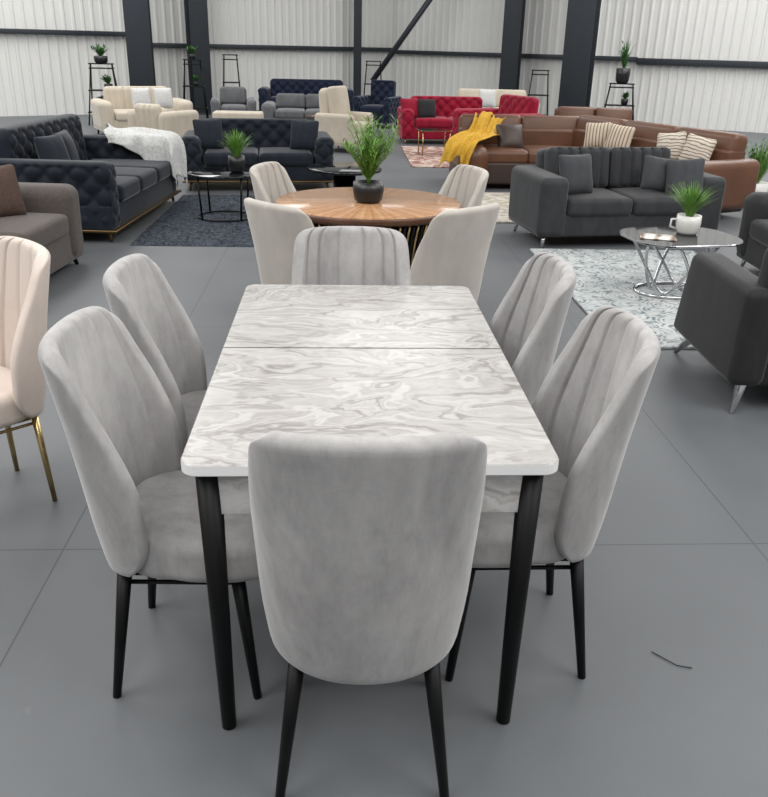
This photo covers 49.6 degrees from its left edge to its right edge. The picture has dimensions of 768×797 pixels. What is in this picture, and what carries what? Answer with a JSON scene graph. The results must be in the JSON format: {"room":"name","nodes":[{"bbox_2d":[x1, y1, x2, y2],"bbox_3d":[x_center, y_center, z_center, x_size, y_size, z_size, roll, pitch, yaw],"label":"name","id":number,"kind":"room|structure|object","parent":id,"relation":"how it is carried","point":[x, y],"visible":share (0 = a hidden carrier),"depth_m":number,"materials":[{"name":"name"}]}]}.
{"room":"store","nodes":[
{"label":"store","id":0,"kind":"room"},
{"bbox_2d":[0,0,129,115],"bbox_3d":[-9.592,-8.347,15.446,10.096,6.000,0.026,-13,27,-31],"label":"wall","id":1,"kind":"structure","parent":0,"point":[40,75],"depth_m":17.78,"materials":[{"name":"metal"}]},
{"bbox_2d":[0,28,124,36],"bbox_3d":[-9.580,-7.089,15.912,10.096,0.100,0.101,-13,27,-31],"label":"trim","id":2,"kind":"structure","parent":1,"relation":"attached to","point":[2,30],"depth_m":17.54,"materials":[{"name":"paint"}]},
{"bbox_2d":[0,109,767,796],"bbox_3d":[0.069,-2.843,10.746,32.000,0.001,32.000,1,23,0],"label":"floor","id":3,"kind":"structure","parent":0,"point":[676,567],"depth_m":2.40,"materials":[{"name":"paint"}]},
{"bbox_2d":[0,236,57,501],"bbox_3d":[-1.427,-0.060,2.949,0.468,0.933,0.533,22,31,40],"label":"dining chair","id":4,"kind":"object","parent":3,"relation":"on","point":[24,263],"visible":0.93,"depth_m":2.90,"materials":[{"name":"fabric"}]},
{"bbox_2d":[0,182,83,273],"bbox_3d":[-2.785,-1.048,5.344,0.969,0.818,2.025,2,23,2],"label":"sofa","id":5,"kind":"object","parent":3,"relation":"on","point":[52,220],"visible":0.71,"depth_m":5.98,"materials":[{"name":"grey fabric"}]},
{"bbox_2d":[0,164,26,216],"bbox_3d":[-2.666,-1.413,5.709,0.195,0.344,0.359,22,30,39],"label":"throw pillow","id":6,"kind":"object","parent":5,"relation":"on","point":[11,200],"visible":0.98,"depth_m":5.72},
{"bbox_2d":[0,212,68,245],"bbox_3d":[-2.630,-1.137,5.701,0.690,0.185,0.732,2,23,2],"label":"seat cushion","id":7,"kind":"object","parent":5,"relation":"on","point":[43,228],"depth_m":5.68,"materials":[{"name":"fabric"}]},
{"bbox_2d":[0,114,180,241],"bbox_3d":[-2.756,-2.139,7.814,1.125,0.884,2.176,2,23,1],"label":"sofa","id":8,"kind":"object","parent":3,"relation":"on","point":[116,187],"visible":0.7,"depth_m":7.16,"materials":[{"name":"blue fabric"}]},
{"bbox_2d":[34,134,69,159],"bbox_3d":[-2.850,-2.091,7.183,0.174,0.346,0.359,6,24,10],"label":"throw pillow","id":9,"kind":"object","parent":8,"relation":"on","point":[52,146],"visible":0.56,"depth_m":7.08,"materials":[{"name":"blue fabric"}]},
{"bbox_2d":[53,130,79,159],"bbox_3d":[-2.866,-2.232,7.514,0.169,0.346,0.355,0,23,-4],"label":"throw pillow","id":10,"kind":"object","parent":8,"relation":"on","point":[69,143],"visible":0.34,"depth_m":7.45,"materials":[{"name":"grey fabric"}]},
{"bbox_2d":[116,176,139,201],"bbox_3d":[-2.635,-1.853,7.327,0.840,0.185,0.549,2,23,1],"label":"seat cushion","id":11,"kind":"object","parent":8,"relation":"on","point":[128,187],"depth_m":7.30,"materials":[{"name":"grey fabric"}]},
{"bbox_2d":[91,159,170,181],"bbox_3d":[-2.605,-2.289,8.351,0.840,0.185,0.549,2,23,1],"label":"seat cushion","id":12,"kind":"object","parent":8,"relation":"on","point":[163,168],"depth_m":8.27,"materials":[{"name":"grey fabric"}]},
{"bbox_2d":[115,167,156,191],"bbox_3d":[-2.620,-2.071,7.839,0.840,0.185,0.549,2,23,1],"label":"seat cushion","id":13,"kind":"object","parent":8,"relation":"on","point":[147,176],"depth_m":7.79,"materials":[{"name":"grey fabric"}]},
{"bbox_2d":[103,123,187,190],"bbox_3d":[-2.515,-2.528,8.684,0.866,0.630,0.499,1,23,0],"label":"throw blanket","id":14,"kind":"object","parent":8,"relation":"on","point":[149,143],"visible":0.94,"depth_m":8.47,"materials":[{"name":"fabric"}]},
{"bbox_2d":[88,63,116,124],"bbox_3d":[-5.458,-5.934,16.236,0.644,1.132,0.443,-2,23,-7],"label":"ladder shelf","id":15,"kind":"object","parent":3,"relation":"on","point":[90,90],"visible":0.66,"depth_m":16.08,"materials":[{"name":"black metal"}]},
{"bbox_2d":[91,44,109,62],"bbox_3d":[-5.440,-6.623,15.946,0.524,0.364,0.518,1,23,0],"label":"potted plant","id":16,"kind":"object","parent":15,"relation":"on","point":[100,51],"visible":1,"depth_m":15.90,"materials":[{"name":"green plant"}]},
{"bbox_2d":[122,0,155,85],"bbox_3d":[-5.086,-8.830,16.835,0.600,6.000,0.600,-3,23,-9],"label":"steel column","id":17,"kind":"structure","parent":3,"relation":"on","point":[137,17],"depth_m":17.25,"materials":[{"name":"metal"}]},
{"bbox_2d":[90,86,192,133],"bbox_3d":[-4.281,-5.086,14.736,1.624,0.803,0.919,-10,26,-26],"label":"sofa","id":18,"kind":"object","parent":3,"relation":"on","point":[113,109],"visible":0.43,"depth_m":14.61,"materials":[{"name":"beige fabric"}]},
{"bbox_2d":[114,109,129,120],"bbox_3d":[-4.471,-4.953,14.540,0.542,0.186,0.680,-10,26,-26],"label":"seat cushion","id":19,"kind":"object","parent":18,"relation":"on","point":[119,114],"depth_m":14.20,"materials":[{"name":"beige fabric"}]},
{"bbox_2d":[130,88,151,107],"bbox_3d":[-4.175,-5.164,14.312,0.334,0.327,0.158,-14,28,-32],"label":"throw pillow","id":20,"kind":"object","parent":18,"relation":"on","point":[139,95],"visible":0.73,"depth_m":14.25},
{"bbox_2d":[153,88,173,107],"bbox_3d":[-3.843,-5.235,14.496,0.334,0.327,0.158,-14,28,-32],"label":"throw pillow","id":21,"kind":"object","parent":18,"relation":"on","point":[162,96],"visible":0.86,"depth_m":14.45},
{"bbox_2d":[38,306,261,699],"bbox_3d":[-0.543,0.270,2.186,0.533,0.968,0.468,1,23,-1],"label":"dining chair","id":22,"kind":"object","parent":3,"relation":"on","point":[119,422],"visible":0.93,"depth_m":2.08,"materials":[{"name":"grey fabric"}]},
{"bbox_2d":[102,253,206,453],"bbox_3d":[-0.583,0.038,2.727,0.533,0.968,0.468,0,23,-3],"label":"dining chair","id":23,"kind":"object","parent":3,"relation":"on","point":[137,292],"visible":0.46,"depth_m":2.70,"materials":[{"name":"grey fabric"}]},
{"bbox_2d":[127,103,198,137],"bbox_3d":[-3.518,-4.369,13.279,0.872,0.664,0.814,14,26,27],"label":"armchair","id":24,"kind":"object","parent":3,"relation":"on","point":[154,116],"visible":0.65,"depth_m":12.93,"materials":[{"name":"beige fabric"}]},
{"bbox_2d":[130,194,255,246],"bbox_3d":[-1.542,-1.773,8.120,1.284,0.016,2.514,0,23,-3],"label":"rug","id":25,"kind":"object","parent":3,"relation":"on","point":[180,225],"visible":0.65,"depth_m":7.66,"materials":[{"name":"carpet"}]},
{"bbox_2d":[188,167,250,221],"bbox_3d":[-1.533,-1.956,7.988,0.660,0.426,0.660,1,23,0],"label":"round coffee table","id":26,"kind":"object","parent":25,"relation":"on","point":[217,172],"visible":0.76,"depth_m":7.84,"materials":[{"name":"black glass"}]},
{"bbox_2d":[221,130,249,172],"bbox_3d":[-1.389,-2.339,7.844,0.371,0.398,0.378,1,23,0],"label":"potted plant","id":27,"kind":"object","parent":26,"relation":"on","point":[236,161],"visible":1,"depth_m":7.82,"materials":[{"name":"green plant"}]},
{"bbox_2d":[183,59,208,118],"bbox_3d":[-3.994,-6.485,17.509,0.525,1.212,0.443,-2,23,-7],"label":"ladder shelf","id":28,"kind":"object","parent":3,"relation":"on","point":[184,64],"visible":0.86,"depth_m":17.40,"materials":[{"name":"black metal"}]},
{"bbox_2d":[184,0,211,114],"bbox_3d":[-4.172,-9.396,18.215,0.520,6.000,0.520,-11,26,-27],"label":"steel column","id":29,"kind":"structure","parent":3,"relation":"on","point":[195,11],"depth_m":18.75,"materials":[{"name":"metal"}]},
{"bbox_2d":[210,86,255,117],"bbox_3d":[-2.962,-5.739,16.401,0.874,0.757,0.868,-3,23,-9],"label":"armchair","id":30,"kind":"object","parent":3,"relation":"on","point":[231,98],"visible":0.55,"depth_m":16.34,"materials":[{"name":"grey fabric"}]},
{"bbox_2d":[221,104,245,110],"bbox_3d":[-2.943,-5.669,16.304,0.482,0.186,0.630,-3,23,-9],"label":"seat cushion","id":31,"kind":"object","parent":30,"relation":"on","point":[228,107],"depth_m":16.03,"materials":[{"name":"grey fabric"}]},
{"bbox_2d":[221,86,245,103],"bbox_3d":[-2.985,-5.996,16.470,0.480,0.330,0.219,-3,13,-9],"label":"cushion","id":32,"kind":"object","parent":30,"relation":"on","point":[229,95],"depth_m":16.38,"materials":[{"name":"grey fabric"}]},
{"bbox_2d":[212,110,263,117],"bbox_3d":[-2.534,-4.767,14.519,0.850,0.460,0.400,0,23,-4],"label":"bench","id":33,"kind":"object","parent":3,"relation":"on","point":[218,113],"visible":0.51,"depth_m":14.27,"materials":[{"name":"beige fabric"}]},
{"bbox_2d":[181,118,333,190],"bbox_3d":[-1.480,-2.888,9.823,1.742,0.744,0.868,-2,23,-8],"label":"sofa","id":34,"kind":"object","parent":3,"relation":"on","point":[269,139],"visible":0.71,"depth_m":9.56,"materials":[{"name":"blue fabric"}]},
{"bbox_2d":[192,119,223,148],"bbox_3d":[-2.007,-3.022,9.517,0.336,0.327,0.159,-9,25,-24],"label":"throw pillow","id":35,"kind":"object","parent":34,"relation":"on","point":[209,132],"visible":0.84,"depth_m":9.47,"materials":[{"name":"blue fabric"}]},
{"bbox_2d":[204,147,258,166],"bbox_3d":[-1.771,-2.815,9.682,0.612,0.185,0.630,-2,23,-8],"label":"seat cushion","id":36,"kind":"object","parent":34,"relation":"on","point":[212,157],"depth_m":9.41,"materials":[{"name":"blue fabric"}]},
{"bbox_2d":[259,147,312,166],"bbox_3d":[-1.158,-2.838,9.771,0.612,0.185,0.630,-2,23,-8],"label":"seat cushion","id":37,"kind":"object","parent":34,"relation":"on","point":[285,156],"depth_m":9.50,"materials":[{"name":"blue fabric"}]},
{"bbox_2d":[290,120,318,149],"bbox_3d":[-0.925,-3.058,9.664,0.336,0.327,0.159,5,23,8],"label":"throw pillow","id":38,"kind":"object","parent":34,"relation":"on","point":[304,134],"visible":0.88,"depth_m":9.61,"materials":[{"name":"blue fabric"}]},
{"bbox_2d":[249,161,296,202],"bbox_3d":[-0.536,-0.986,5.204,0.533,0.910,0.468,7,24,14],"label":"dining chair","id":39,"kind":"object","parent":3,"relation":"on","point":[270,180],"visible":0.29,"depth_m":5.17,"materials":[{"name":"beige fabric"}]},
{"bbox_2d":[244,198,313,284],"bbox_3d":[-0.397,-0.566,4.227,0.468,0.910,0.533,21,30,38],"label":"dining chair","id":40,"kind":"object","parent":3,"relation":"on","point":[275,228],"visible":0.48,"depth_m":3.93,"materials":[{"name":"beige fabric"}]},
{"bbox_2d":[261,93,319,120],"bbox_3d":[-1.516,-5.509,16.048,1.621,0.678,0.865,0,23,-3],"label":"sofa","id":41,"kind":"object","parent":3,"relation":"on","point":[287,105],"visible":0.43,"depth_m":15.99,"materials":[{"name":"grey fabric"}]},
{"bbox_2d":[275,108,304,118],"bbox_3d":[-1.791,-5.459,15.929,0.552,0.186,0.630,0,23,-3],"label":"seat cushion","id":42,"kind":"object","parent":41,"relation":"on","point":[280,113],"depth_m":15.65,"materials":[{"name":"grey fabric"}]},
{"bbox_2d":[277,93,304,107],"bbox_3d":[-1.799,-5.759,16.110,0.550,0.270,0.219,0,13,-3],"label":"cushion","id":43,"kind":"object","parent":41,"relation":"on","point":[284,100],"depth_m":16.02,"materials":[{"name":"grey fabric"}]},
{"bbox_2d":[306,94,318,108],"bbox_3d":[-1.239,-5.757,16.137,0.550,0.270,0.219,0,13,-3],"label":"cushion","id":44,"kind":"object","parent":41,"relation":"on","point":[312,100],"depth_m":16.04,"materials":[{"name":"grey fabric"}]},
{"bbox_2d":[258,78,353,110],"bbox_3d":[-1.782,-6.908,19.151,2.167,0.803,0.865,0,23,-4],"label":"sofa","id":45,"kind":"object","parent":3,"relation":"on","point":[295,86],"visible":0.45,"depth_m":19.26,"materials":[{"name":"blue fabric"}]},
{"bbox_2d":[315,86,372,153],"bbox_3d":[-0.642,-4.447,13.228,0.723,0.976,0.730,13,26,26],"label":"armchair","id":46,"kind":"object","parent":3,"relation":"on","point":[334,105],"visible":0.73,"depth_m":13.01,"materials":[{"name":"beige fabric"}]},
{"bbox_2d":[327,86,350,114],"bbox_3d":[-0.715,-4.668,13.180,0.219,0.530,0.410,3,21,30],"label":"cushion","id":47,"kind":"object","parent":46,"relation":"on","point":[337,96],"depth_m":13.03,"materials":[{"name":"beige fabric"}]},
{"bbox_2d":[307,162,381,187],"bbox_3d":[-0.424,-2.287,8.923,0.790,0.385,0.790,1,23,0],"label":"round coffee table","id":48,"kind":"object","parent":3,"relation":"on","point":[344,174],"visible":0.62,"depth_m":8.78,"materials":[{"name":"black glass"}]},
{"bbox_2d":[291,226,410,285],"bbox_3d":[-0.128,-0.157,3.252,0.468,0.934,0.533,0,23,-3],"label":"dining chair","id":49,"kind":"object","parent":3,"relation":"on","point":[327,255],"visible":0.39,"depth_m":3.28,"materials":[{"name":"grey fabric"}]},
{"bbox_2d":[353,0,361,108],"bbox_3d":[-0.646,-10.409,20.791,0.300,6.000,0.300,1,23,0],"label":"steel column","id":50,"kind":"structure","parent":3,"relation":"on","point":[357,50],"depth_m":21.32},
{"bbox_2d":[248,430,486,796],"bbox_3d":[-0.044,0.418,1.868,0.468,0.968,0.533,0,23,-2],"label":"dining chair","id":51,"kind":"object","parent":3,"relation":"on","point":[365,546],"visible":1,"depth_m":1.59,"materials":[{"name":"grey fabric"}]},
{"bbox_2d":[274,187,461,268],"bbox_3d":[-0.100,-0.810,5.015,1.095,0.750,1.051,1,23,-1],"label":"oval dining table","id":52,"kind":"object","parent":3,"relation":"on","point":[410,213],"visible":0.26,"depth_m":4.66,"materials":[{"name":"brown wood"}]},
{"bbox_2d":[338,112,399,203],"bbox_3d":[-0.080,-1.369,4.730,0.352,0.502,0.342,18,28,33],"label":"potted plant","id":53,"kind":"object","parent":52,"relation":"on","point":[368,191],"visible":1,"depth_m":4.72,"materials":[{"name":"green plant"}]},
{"bbox_2d":[181,284,558,729],"bbox_3d":[-0.070,0.202,2.647,0.845,0.751,1.481,0,23,-3],"label":"dining table","id":54,"kind":"object","parent":3,"relation":"on","point":[390,361],"visible":0.91,"depth_m":2.17,"materials":[{"name":"stone"}]},
{"bbox_2d":[353,80,401,128],"bbox_3d":[-0.128,-6.091,17.201,0.827,0.905,0.820,10,24,18],"label":"armchair","id":55,"kind":"object","parent":3,"relation":"on","point":[383,101],"visible":0.78,"depth_m":17.11,"materials":[{"name":"blue fabric"}]},
{"bbox_2d":[360,104,382,113],"bbox_3d":[-0.172,-5.956,17.136,0.472,0.186,0.580,10,24,18],"label":"seat cushion","id":56,"kind":"object","parent":55,"relation":"on","point":[375,108],"depth_m":16.90,"materials":[{"name":"blue fabric"}]},
{"bbox_2d":[401,146,448,167],"bbox_3d":[0.717,-3.758,12.904,0.750,0.018,2.500,0,23,-3],"label":"rug","id":57,"kind":"object","parent":3,"relation":"on","point":[431,157],"visible":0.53,"depth_m":12.76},
{"bbox_2d":[417,128,452,154],"bbox_3d":[0.778,-3.997,12.964,0.500,0.367,0.400,-3,23,-9],"label":"coffee table","id":58,"kind":"object","parent":57,"relation":"on","point":[423,130],"visible":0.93,"depth_m":12.84,"materials":[{"name":"gold glass"}]},
{"bbox_2d":[397,96,482,143],"bbox_3d":[1.140,-4.934,14.743,1.770,0.764,0.815,-1,23,-6],"label":"sofa","id":59,"kind":"object","parent":3,"relation":"on","point":[408,125],"visible":0.46,"depth_m":14.47,"materials":[{"name":"red fabric"}]},
{"bbox_2d":[400,98,417,117],"bbox_3d":[0.443,-5.016,14.382,0.336,0.326,0.150,-9,25,-24],"label":"throw pillow","id":60,"kind":"object","parent":59,"relation":"on","point":[412,103],"visible":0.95,"depth_m":14.33,"materials":[{"name":"red fabric"}]},
{"bbox_2d":[418,99,435,117],"bbox_3d":[0.743,-5.024,14.418,0.316,0.307,0.148,-2,23,-8],"label":"throw pillow","id":61,"kind":"object","parent":59,"relation":"on","point":[426,107],"visible":1,"depth_m":14.37,"materials":[{"name":"grey fabric"}]},
{"bbox_2d":[414,116,451,127],"bbox_3d":[0.835,-4.857,14.617,0.627,0.186,0.580,-1,23,-6],"label":"seat cushion","id":62,"kind":"object","parent":59,"relation":"on","point":[438,121],"depth_m":14.36,"materials":[{"name":"red fabric"}]},
{"bbox_2d":[410,203,499,301],"bbox_3d":[0.265,-0.558,4.246,0.468,0.910,0.533,-18,30,-38],"label":"dining chair","id":63,"kind":"object","parent":3,"relation":"on","point":[453,250],"visible":0.63,"depth_m":3.95,"materials":[{"name":"beige fabric"}]},
{"bbox_2d":[438,164,488,207],"bbox_3d":[0.343,-0.990,5.262,0.533,0.910,0.468,-8,25,-20],"label":"dining chair","id":64,"kind":"object","parent":3,"relation":"on","point":[466,184],"visible":0.3,"depth_m":5.25,"materials":[{"name":"beige fabric"}]},
{"bbox_2d":[452,94,542,135],"bbox_3d":[1.730,-4.129,12.686,0.921,0.924,1.274,-10,26,-26],"label":"armchair","id":65,"kind":"object","parent":3,"relation":"on","point":[509,104],"visible":0.18,"depth_m":12.77,"materials":[{"name":"red fabric"}]},
{"bbox_2d":[481,192,514,222],"bbox_3d":[1.751,-2.075,9.018,1.400,0.018,1.750,0,23,-3],"label":"rug","id":66,"kind":"object","parent":3,"relation":"on","point":[502,199],"visible":0.02,"depth_m":9.17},
{"bbox_2d":[457,88,539,112],"bbox_3d":[2.249,-6.053,17.410,1.923,0.777,0.869,3,23,3],"label":"sofa","id":67,"kind":"object","parent":3,"relation":"on","point":[467,92],"visible":0.07,"depth_m":17.38,"materials":[{"name":"beige fabric"}]},
{"bbox_2d":[458,88,490,96],"bbox_3d":[1.910,-6.326,17.497,0.700,0.350,0.218,3,13,3],"label":"cushion","id":68,"kind":"object","parent":67,"relation":"on","point":[467,92],"depth_m":17.39,"materials":[{"name":"beige fabric"}]},
{"bbox_2d":[479,89,495,107],"bbox_3d":[2.100,-6.111,16.941,0.356,0.346,0.162,-1,23,-6],"label":"throw pillow","id":69,"kind":"object","parent":67,"relation":"on","point":[488,96],"visible":0.78,"depth_m":16.89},
{"bbox_2d":[495,89,525,106],"bbox_3d":[2.618,-6.294,17.463,0.700,0.350,0.218,3,13,3],"label":"cushion","id":70,"kind":"object","parent":67,"relation":"on","point":[499,92],"depth_m":17.35,"materials":[{"name":"beige fabric"}]},
{"bbox_2d":[499,0,525,89],"bbox_3d":[3.088,-9.690,19.319,0.520,6.000,0.520,10,24,18],"label":"steel column","id":71,"kind":"structure","parent":3,"relation":"on","point":[514,10],"depth_m":19.73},
{"bbox_2d":[489,252,576,405],"bbox_3d":[0.326,0.008,2.850,0.533,0.968,0.468,0,23,-3],"label":"dining chair","id":72,"kind":"object","parent":3,"relation":"on","point":[527,325],"visible":0.48,"depth_m":2.73,"materials":[{"name":"grey fabric"}]},
{"bbox_2d":[445,305,660,681],"bbox_3d":[0.395,0.253,2.280,0.533,0.968,0.468,0,23,-3],"label":"dining chair","id":73,"kind":"object","parent":3,"relation":"on","point":[588,404],"visible":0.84,"depth_m":2.15,"materials":[{"name":"grey fabric"}]},
{"bbox_2d":[558,0,601,107],"bbox_3d":[4.320,-8.953,17.663,0.700,6.000,0.700,12,25,23],"label":"steel column","id":74,"kind":"structure","parent":3,"relation":"on","point":[583,16],"depth_m":18.08,"materials":[{"name":"metal"}]},
{"bbox_2d":[554,106,632,119],"bbox_3d":[3.304,-4.173,13.091,1.673,0.758,0.869,3,23,4],"label":"sofa","id":75,"kind":"object","parent":3,"relation":"on","point":[620,113],"visible":0.18,"depth_m":13.05,"materials":[{"name":"brown leather"}]},
{"bbox_2d":[557,106,594,115],"bbox_3d":[3.030,-4.445,13.179,0.575,0.330,0.219,3,13,4],"label":"cushion","id":76,"kind":"object","parent":75,"relation":"on","point":[562,110],"depth_m":13.07,"materials":[{"name":"brown leather"}]},
{"bbox_2d":[594,107,632,119],"bbox_3d":[3.613,-4.415,13.142,0.575,0.330,0.219,3,13,4],"label":"cushion","id":77,"kind":"object","parent":75,"relation":"on","point":[620,113],"depth_m":13.03,"materials":[{"name":"brown leather"}]},
{"bbox_2d":[449,114,759,212],"bbox_3d":[2.195,-2.737,9.553,1.975,0.837,3.526,-10,26,-26],"label":"sectional sofa","id":78,"kind":"object","parent":3,"relation":"on","point":[727,160],"visible":0.45,"depth_m":9.90,"materials":[{"name":"brown leather"}]},
{"bbox_2d":[437,111,505,167],"bbox_3d":[1.137,-3.139,10.111,0.502,0.602,1.195,14,26,26],"label":"throw blanket","id":79,"kind":"object","parent":78,"relation":"on","point":[462,144],"visible":0.95,"depth_m":9.87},
{"bbox_2d":[481,144,527,162],"bbox_3d":[1.354,-3.012,10.247,0.740,0.198,0.660,0,23,-3],"label":"seat cushion","id":80,"kind":"object","parent":78,"relation":"on","point":[497,154],"depth_m":9.95,"materials":[{"name":"brown leather"}]},
{"bbox_2d":[496,124,523,148],"bbox_3d":[1.538,-3.184,10.150,0.337,0.298,0.226,-2,23,-8],"label":"throw pillow","id":81,"kind":"object","parent":78,"relation":"on","point":[510,135],"visible":0.8,"depth_m":10.08,"materials":[{"name":"brown leather"}]},
{"bbox_2d":[524,145,564,162],"bbox_3d":[2.084,-3.010,10.284,0.740,0.198,0.660,0,23,-3],"label":"seat cushion","id":82,"kind":"object","parent":78,"relation":"on","point":[531,151],"depth_m":10.03,"materials":[{"name":"brown leather"}]},
{"bbox_2d":[583,122,611,146],"bbox_3d":[2.540,-3.128,9.897,0.319,0.310,0.173,12,25,24],"label":"throw pillow","id":83,"kind":"object","parent":78,"relation":"on","point":[596,134],"visible":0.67,"depth_m":9.84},
{"bbox_2d":[604,123,635,148],"bbox_3d":[2.720,-3.006,9.622,0.328,0.314,0.175,16,27,31],"label":"throw pillow","id":84,"kind":"object","parent":78,"relation":"on","point":[618,135],"visible":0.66,"depth_m":9.56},
{"bbox_2d":[656,132,686,158],"bbox_3d":[3.091,-2.711,8.978,0.341,0.337,0.180,16,27,30],"label":"throw pillow","id":85,"kind":"object","parent":78,"relation":"on","point":[675,142],"visible":0.55,"depth_m":8.90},
{"bbox_2d":[679,133,716,160],"bbox_3d":[3.276,-2.586,8.695,0.343,0.334,0.173,15,27,29],"label":"throw pillow","id":86,"kind":"object","parent":78,"relation":"on","point":[695,147],"visible":0.74,"depth_m":8.63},
{"bbox_2d":[530,248,696,348],"bbox_3d":[2.010,-0.783,6.005,1.420,0.018,2.500,0,23,-3],"label":"rug","id":87,"kind":"object","parent":3,"relation":"on","point":[605,277],"visible":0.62,"depth_m":6.13,"materials":[{"name":"carpet"}]},
{"bbox_2d":[619,226,743,299],"bbox_3d":[2.054,-0.947,5.859,0.780,0.398,0.620,-3,24,-11],"label":"glass coffee table","id":88,"kind":"object","parent":87,"relation":"on","point":[706,238],"visible":0.73,"depth_m":5.78,"materials":[{"name":"silver metal"}]},
{"bbox_2d":[639,233,676,240],"bbox_3d":[1.878,-1.108,5.705,0.240,0.008,0.170,7,24,13],"label":"magazine","id":89,"kind":"object","parent":88,"relation":"on","point":[642,235],"visible":1,"depth_m":5.68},
{"bbox_2d":[668,180,720,234],"bbox_3d":[2.136,-1.331,5.785,0.394,0.368,0.390,1,23,0],"label":"potted plant","id":90,"kind":"object","parent":88,"relation":"on","point":[687,223],"visible":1,"depth_m":5.76,"materials":[{"name":"green plant"}]},
{"bbox_2d":[508,147,725,247],"bbox_3d":[2.074,-1.846,7.529,1.700,0.787,0.878,-3,23,-10],"label":"loveseat","id":91,"kind":"object","parent":3,"relation":"on","point":[540,202],"visible":0.77,"depth_m":7.24,"materials":[{"name":"grey fabric"}]},
{"bbox_2d":[559,154,592,193],"bbox_3d":[1.658,-1.936,7.181,0.337,0.324,0.166,-10,26,-24],"label":"throw pillow","id":92,"kind":"object","parent":91,"relation":"on","point":[577,169],"visible":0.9,"depth_m":7.12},
{"bbox_2d":[544,147,609,187],"bbox_3d":[1.749,-2.098,7.566,0.590,0.360,0.195,-3,13,-10],"label":"cushion","id":93,"kind":"object","parent":91,"relation":"on","point":[600,156],"depth_m":7.49,"materials":[{"name":"grey fabric"}]},
{"bbox_2d":[566,188,632,216],"bbox_3d":[1.798,-1.751,7.393,0.592,0.185,0.660,-3,23,-10],"label":"seat cushion","id":94,"kind":"object","parent":91,"relation":"on","point":[602,202],"depth_m":7.11,"materials":[{"name":"grey fabric"}]},
{"bbox_2d":[606,147,670,187],"bbox_3d":[2.339,-2.128,7.672,0.590,0.360,0.195,-3,13,-10],"label":"cushion","id":95,"kind":"object","parent":91,"relation":"on","point":[625,164],"depth_m":7.57,"materials":[{"name":"grey fabric"}]},
{"bbox_2d":[607,187,696,215],"bbox_3d":[2.388,-1.782,7.499,0.592,0.185,0.660,-3,23,-10],"label":"seat cushion","id":96,"kind":"object","parent":91,"relation":"on","point":[645,202],"depth_m":7.21,"materials":[{"name":"grey fabric"}]},
{"bbox_2d":[640,155,668,191],"bbox_3d":[2.429,-1.986,7.369,0.326,0.317,0.150,-1,23,-6],"label":"throw pillow","id":97,"kind":"object","parent":91,"relation":"on","point":[654,174],"visible":0.76,"depth_m":7.32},
{"bbox_2d":[665,158,704,194],"bbox_3d":[2.618,-1.927,7.240,0.343,0.324,0.167,11,25,22],"label":"throw pillow","id":98,"kind":"object","parent":91,"relation":"on","point":[687,171],"visible":0.89,"depth_m":7.19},
{"bbox_2d":[604,83,634,119],"bbox_3d":[4.798,-5.924,17.004,0.705,0.973,0.443,5,23,9],"label":"ladder shelf","id":99,"kind":"object","parent":3,"relation":"on","point":[632,84],"visible":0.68,"depth_m":16.83,"materials":[{"name":"black metal"}]},
{"bbox_2d":[616,40,635,82],"bbox_3d":[4.813,-6.770,16.648,0.398,0.863,0.370,1,23,0],"label":"potted plant","id":100,"kind":"object","parent":99,"relation":"on","point":[622,74],"visible":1,"depth_m":16.63,"materials":[{"name":"green plant"}]},
{"bbox_2d":[674,248,767,413],"bbox_3d":[2.082,-0.454,4.222,0.890,0.826,0.914,1,23,0],"label":"armchair","id":101,"kind":"object","parent":3,"relation":"on","point":[722,312],"visible":1,"depth_m":4.00,"materials":[{"name":"grey fabric"}]},
{"bbox_2d":[736,192,767,269],"bbox_3d":[3.279,-1.127,5.900,0.920,0.797,1.625,1,23,0],"label":"armchair","id":102,"kind":"object","parent":3,"relation":"on","point":[753,231],"visible":0.95,"depth_m":6.42,"materials":[{"name":"grey fabric"}]},
{"bbox_2d":[749,219,767,246],"bbox_3d":[3.160,-1.202,6.184,0.680,0.185,0.572,1,23,0],"label":"seat cushion","id":103,"kind":"object","parent":102,"relation":"on","point":[758,232],"depth_m":6.29,"materials":[{"name":"grey fabric"}]},
{"bbox_2d":[745,137,767,191],"bbox_3d":[4.197,-2.546,9.321,0.517,0.757,0.501,1,23,0],"label":"potted plant","id":104,"kind":"object","parent":3,"relation":"on","point":[762,158],"visible":0.4,"depth_m":9.25,"materials":[{"name":"green plant"}]},
{"bbox_2d":[149,0,645,115],"bbox_3d":[0.246,-10.053,20.009,11.200,6.000,4.300,1,23,0],"label":"wall","id":105,"kind":"structure","parent":0,"point":[445,25],"depth_m":20.63,"materials":[{"name":"metal"}]},
{"bbox_2d":[153,43,391,51],"bbox_3d":[-2.534,-8.667,20.551,7.060,0.100,0.100,-15,28,-34],"label":"trim","id":106,"kind":"structure","parent":105,"relation":"attached to","point":[155,45],"depth_m":20.39,"materials":[{"name":"paint"}]},
{"bbox_2d":[370,0,432,80],"bbox_3d":[0.704,-9.364,20.841,2.086,2.783,0.140,5,23,8],"label":"brace","id":107,"kind":"object","parent":105,"relation":"attached to","point":[426,3],"visible":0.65,"depth_m":20.96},
{"bbox_2d":[395,50,637,61],"bbox_3d":[2.957,-8.545,20.707,6.882,0.100,0.102,17,28,32],"label":"trim","id":108,"kind":"structure","parent":105,"relation":"attached to","point":[416,52],"depth_m":20.86,"materials":[{"name":"paint"}]},
{"bbox_2d":[634,0,767,132],"bbox_3d":[9.993,-8.045,15.859,9.932,6.000,0.026,15,27,29],"label":"wall","id":109,"kind":"structure","parent":0,"point":[714,98],"depth_m":18.23,"materials":[{"name":"metal"}]},
{"bbox_2d":[636,58,767,68],"bbox_3d":[9.914,-6.512,16.443,9.932,0.140,0.101,15,27,29],"label":"trim","id":110,"kind":"structure","parent":109,"relation":"attached to","point":[640,61],"depth_m":18.12,"materials":[{"name":"paint"}]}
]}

